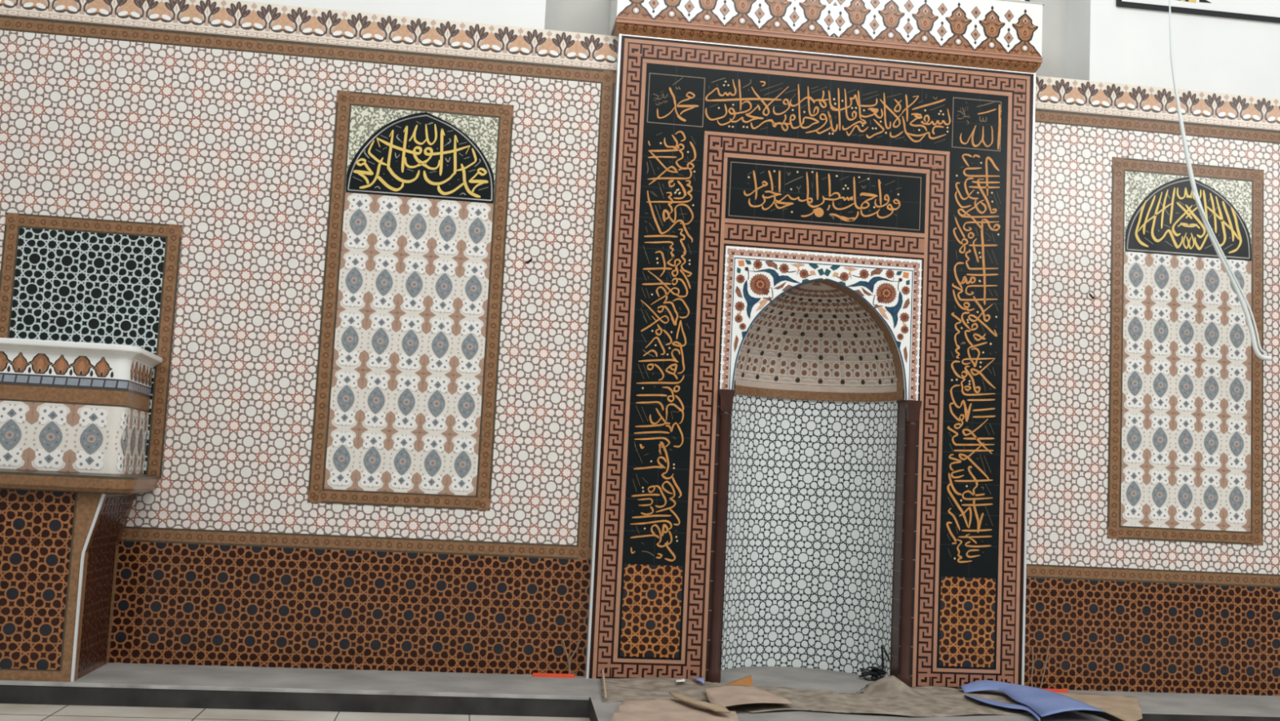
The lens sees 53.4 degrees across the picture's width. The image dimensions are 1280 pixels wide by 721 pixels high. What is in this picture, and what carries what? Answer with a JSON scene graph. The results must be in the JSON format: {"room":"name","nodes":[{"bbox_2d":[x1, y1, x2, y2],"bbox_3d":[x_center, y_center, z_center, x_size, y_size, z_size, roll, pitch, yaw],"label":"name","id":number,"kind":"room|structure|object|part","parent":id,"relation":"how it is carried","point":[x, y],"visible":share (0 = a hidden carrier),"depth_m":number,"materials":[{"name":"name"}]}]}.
{"room":"mosque","nodes":[
{"label":"mosque","id":0,"kind":"room"},
{"bbox_2d":[0,703,590,720],"bbox_3d":[1.003,1.408,2.356,12.000,0.001,9.000,3,-5,-7],"label":"floor","id":1,"kind":"structure","parent":0,"point":[8,712],"depth_m":5.71,"materials":[{"name":"tile"}]},
{"bbox_2d":[0,662,1279,720],"bbox_3d":[0.469,1.715,6.288,9.400,0.111,2.360,3,-5,-7],"label":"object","id":2,"kind":"structure","parent":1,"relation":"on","point":[111,684],"depth_m":6.05,"materials":[{"name":"stone"}]},
{"bbox_2d":[0,337,162,681],"bbox_3d":[-2.841,0.703,6.110,0.904,1.550,0.676,3,-5,-7],"label":"pulpit","id":3,"kind":"object","parent":2,"relation":"on","point":[74,415],"visible":1,"depth_m":5.88,"materials":[{"name":"tile"}]},
{"bbox_3d":[-2.829,0.375,6.176,0.761,0.312,0.605,3,-5,-7],"label":"floral panel","id":4,"kind":"part","parent":3,"relation":"part of","materials":[{"name":"white tile"}]},
{"bbox_3d":[-2.807,-0.035,6.195,0.844,0.062,0.645,3,-5,-7],"label":"cornice","id":5,"kind":"part","parent":3,"relation":"part of","materials":[{"name":"white tile"}]},
{"bbox_3d":[-2.540,1.040,5.861,0.083,0.862,0.010,3,-5,-7],"label":"corner trim","id":6,"kind":"part","parent":3,"relation":"part of","materials":[{"name":"metal"}]},
{"bbox_2d":[532,672,574,678],"bbox_3d":[-0.450,1.639,6.633,0.216,0.018,0.032,3,-5,-7],"label":"strip","id":7,"kind":"object","parent":2,"relation":"on","point":[535,674],"visible":1,"depth_m":6.62,"materials":[{"name":"plastic"}]},
{"bbox_2d":[562,639,571,673],"bbox_3d":[-0.382,1.561,6.687,0.067,0.189,0.016,1,-6,15],"label":"wire","id":8,"kind":"object","parent":2,"relation":"on","point":[562,639],"visible":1,"depth_m":6.69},
{"bbox_2d":[568,640,581,673],"bbox_3d":[-0.345,1.563,6.694,0.066,0.185,0.017,7,-7,-38],"label":"wire","id":9,"kind":"object","parent":2,"relation":"on","point":[580,640],"visible":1,"depth_m":6.69,"materials":[{"name":"grey metal"}]},
{"bbox_2d":[601,669,607,697],"bbox_3d":[-0.177,1.592,6.287,0.012,0.024,0.728,3,-5,-3],"label":"stick","id":10,"kind":"object","parent":2,"relation":"on","point":[602,670],"visible":1,"depth_m":6.23,"materials":[{"name":"brown wood"}]},
{"bbox_2d":[609,691,738,720],"bbox_3d":[0.130,1.563,5.741,0.622,0.043,0.658,3,-5,-7],"label":"cardboard sheet","id":11,"kind":"object","parent":2,"relation":"on","point":[643,709],"depth_m":5.70,"materials":[{"name":"beige cardboard"}]},
{"bbox_3d":[0.265,1.563,5.829,0.086,0.012,0.525,6,-6,-28],"label":"cardboard strip","id":12,"kind":"part","parent":11,"relation":"part of","materials":[{"name":"beige cardboard"}]},
{"bbox_2d":[584,0,1044,688],"bbox_3d":[0.965,-0.167,7.265,2.454,3.866,0.729,3,-5,-7],"label":"niche","id":13,"kind":"object","parent":2,"relation":"on","point":[813,422],"visible":0.99,"depth_m":7.05,"materials":[{"name":"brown tile"}]},
{"bbox_3d":[-0.196,-0.061,6.842,0.013,3.463,0.080,3,-5,-7],"label":"edge trim","id":14,"kind":"part","parent":13,"relation":"part of","materials":[{"name":"metal"}]},
{"bbox_3d":[0.061,1.324,6.721,0.339,0.497,0.003,3,-5,-7],"label":"star tile panel","id":15,"kind":"part","parent":13,"relation":"part of","materials":[{"name":"orange tile"}]},
{"bbox_3d":[0.949,0.180,7.196,0.968,0.050,0.489,3,-5,-7],"label":"brown cornice","id":16,"kind":"part","parent":13,"relation":"part of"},
{"bbox_3d":[1.001,-0.203,6.983,1.120,0.788,0.003,3,-5,-7],"label":"spandrel panel","id":17,"kind":"part","parent":13,"relation":"part of","materials":[{"name":"white tile"}]},
{"bbox_3d":[1.035,-0.912,7.051,1.136,0.341,0.002,3,-5,-7],"label":"inscription panel","id":18,"kind":"part","parent":13,"relation":"part of","materials":[{"name":"black tile"}]},
{"bbox_3d":[1.054,-1.766,7.289,2.444,0.031,0.408,3,-5,-7],"label":"crown moulding","id":19,"kind":"part","parent":13,"relation":"part of","materials":[{"name":"pink tile"}]},
{"bbox_3d":[1.069,-1.706,7.161,2.374,0.006,0.078,3,-5,-7],"label":"edge trim","id":20,"kind":"part","parent":13,"relation":"part of","materials":[{"name":"metal"}]},
{"bbox_3d":[1.786,1.429,6.946,0.339,0.497,0.003,3,-5,-7],"label":"star tile panel","id":21,"kind":"part","parent":13,"relation":"part of","materials":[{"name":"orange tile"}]},
{"bbox_3d":[2.167,0.083,7.152,0.013,3.463,0.080,3,-5,-7],"label":"edge trim","id":22,"kind":"part","parent":13,"relation":"part of","materials":[{"name":"metal"}]},
{"bbox_2d":[600,675,1031,716],"bbox_3d":[0.918,1.641,6.382,2.286,0.101,0.962,3,-5,-7],"label":"cardboard sheet","id":23,"kind":"object","parent":2,"relation":"on","point":[889,695],"visible":0.84,"depth_m":6.32,"materials":[{"name":"beige cardboard"}]},
{"bbox_2d":[675,678,684,681],"bbox_3d":[0.208,1.639,6.527,0.045,0.001,0.117,3,-5,2],"label":"paper label","id":24,"kind":"object","parent":23,"relation":"on","point":[678,679],"visible":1,"depth_m":6.52,"materials":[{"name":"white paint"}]},
{"bbox_2d":[691,676,704,683],"bbox_3d":[0.317,1.648,6.564,0.068,0.002,0.207,3,-5,-7],"label":"paper scrap","id":25,"kind":"object","parent":23,"relation":"on","point":[699,678],"visible":1,"depth_m":6.60,"materials":[{"name":"paper"}]},
{"bbox_2d":[725,675,752,685],"bbox_3d":[0.466,1.625,6.404,0.217,0.084,0.109,4,-6,-16],"label":"folded card","id":26,"kind":"object","parent":23,"relation":"on","point":[747,680],"visible":0.58,"depth_m":6.40,"materials":[{"name":"orange cardboard"}]},
{"bbox_2d":[704,684,793,706],"bbox_3d":[0.501,1.602,6.070,0.417,0.022,0.616,3,-5,-7],"label":"cardboard sheet","id":27,"kind":"object","parent":23,"relation":"on","point":[725,695],"visible":0.97,"depth_m":6.05,"materials":[{"name":"beige cardboard"}]},
{"bbox_2d":[957,680,1106,720],"bbox_3d":[1.943,1.699,6.381,0.526,0.053,1.059,3,-5,-7],"label":"plastic sheet","id":28,"kind":"object","parent":23,"relation":"on","point":[1039,702],"visible":1,"depth_m":6.37,"materials":[{"name":"blue plastic"}]},
{"bbox_2d":[858,644,890,680],"bbox_3d":[1.337,1.681,7.078,0.237,0.201,0.127,1,-6,21],"label":"coil","id":29,"kind":"object","parent":2,"relation":"on","point":[874,671],"visible":0.84,"depth_m":7.05,"materials":[{"name":"black plastic"}]},
{"bbox_2d":[1031,647,1033,686],"bbox_3d":[2.163,1.696,7.020,0.012,0.224,0.038,1,-6,19],"label":"wire","id":30,"kind":"object","parent":2,"relation":"on","point":[1032,647],"visible":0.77,"depth_m":7.02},
{"bbox_2d":[1039,646,1048,688],"bbox_3d":[2.232,1.698,7.034,0.069,0.234,0.016,6,-7,-34],"label":"wire","id":31,"kind":"object","parent":2,"relation":"on","point":[1048,646],"visible":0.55,"depth_m":7.03,"materials":[{"name":"metal"}]},
{"bbox_2d":[1042,688,1068,692],"bbox_3d":[2.233,1.799,6.946,0.201,0.018,0.032,3,-5,-7],"label":"strip","id":32,"kind":"object","parent":2,"relation":"on","point":[1048,689],"visible":0.5,"depth_m":6.94,"materials":[{"name":"plastic"}]},
{"bbox_2d":[1056,692,1142,720],"bbox_3d":[2.261,1.742,6.450,0.509,0.031,1.025,1,-6,20],"label":"cardboard sheet","id":33,"kind":"object","parent":2,"relation":"on","point":[1124,708],"visible":0.69,"depth_m":6.55,"materials":[{"name":"beige cardboard"}]},
{"bbox_2d":[0,0,1279,695],"bbox_3d":[0.472,-0.795,7.439,9.400,5.300,0.805,3,-5,-7],"label":"wall","id":34,"kind":"structure","parent":0,"point":[215,119],"depth_m":6.77,"materials":[{"name":"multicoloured tile"}]},
{"bbox_2d":[0,212,182,478],"bbox_3d":[-2.847,-0.077,6.516,0.871,1.317,0.005,3,-5,-7],"label":"lattice panel","id":35,"kind":"object","parent":34,"relation":"attached to","point":[63,278],"visible":0.66,"depth_m":6.54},
{"bbox_2d":[307,89,513,510],"bbox_3d":[-1.204,-0.327,6.761,0.941,2.191,0.008,3,-5,-7],"label":"tile panel","id":36,"kind":"object","parent":34,"relation":"attached to","point":[406,392],"visible":1,"depth_m":6.76,"materials":[{"name":"white tile"}]},
{"bbox_2d":[1106,156,1263,545],"bbox_3d":[3.151,-0.061,7.331,0.946,2.191,0.007,3,-5,-7],"label":"tile panel","id":37,"kind":"object","parent":34,"relation":"attached to","point":[1186,397],"visible":0.98,"depth_m":7.33,"materials":[{"name":"white tile"}]},
{"bbox_2d":[1115,0,1279,22],"bbox_3d":[3.614,-2.366,7.593,1.630,0.682,0.019,3,-5,-7],"label":"framed sign","id":38,"kind":"object","parent":34,"relation":"attached to","point":[1268,11],"visible":1,"depth_m":7.54,"materials":[{"name":"white paint"}]},
{"bbox_2d":[1168,0,1271,360],"bbox_3d":[3.216,-1.291,7.293,0.666,2.585,0.321,3,-5,-7],"label":"hanging cable","id":39,"kind":"object","parent":34,"relation":"hanging from","point":[1238,291],"visible":1,"depth_m":7.08,"materials":[{"name":"white plastic"}]}
]}

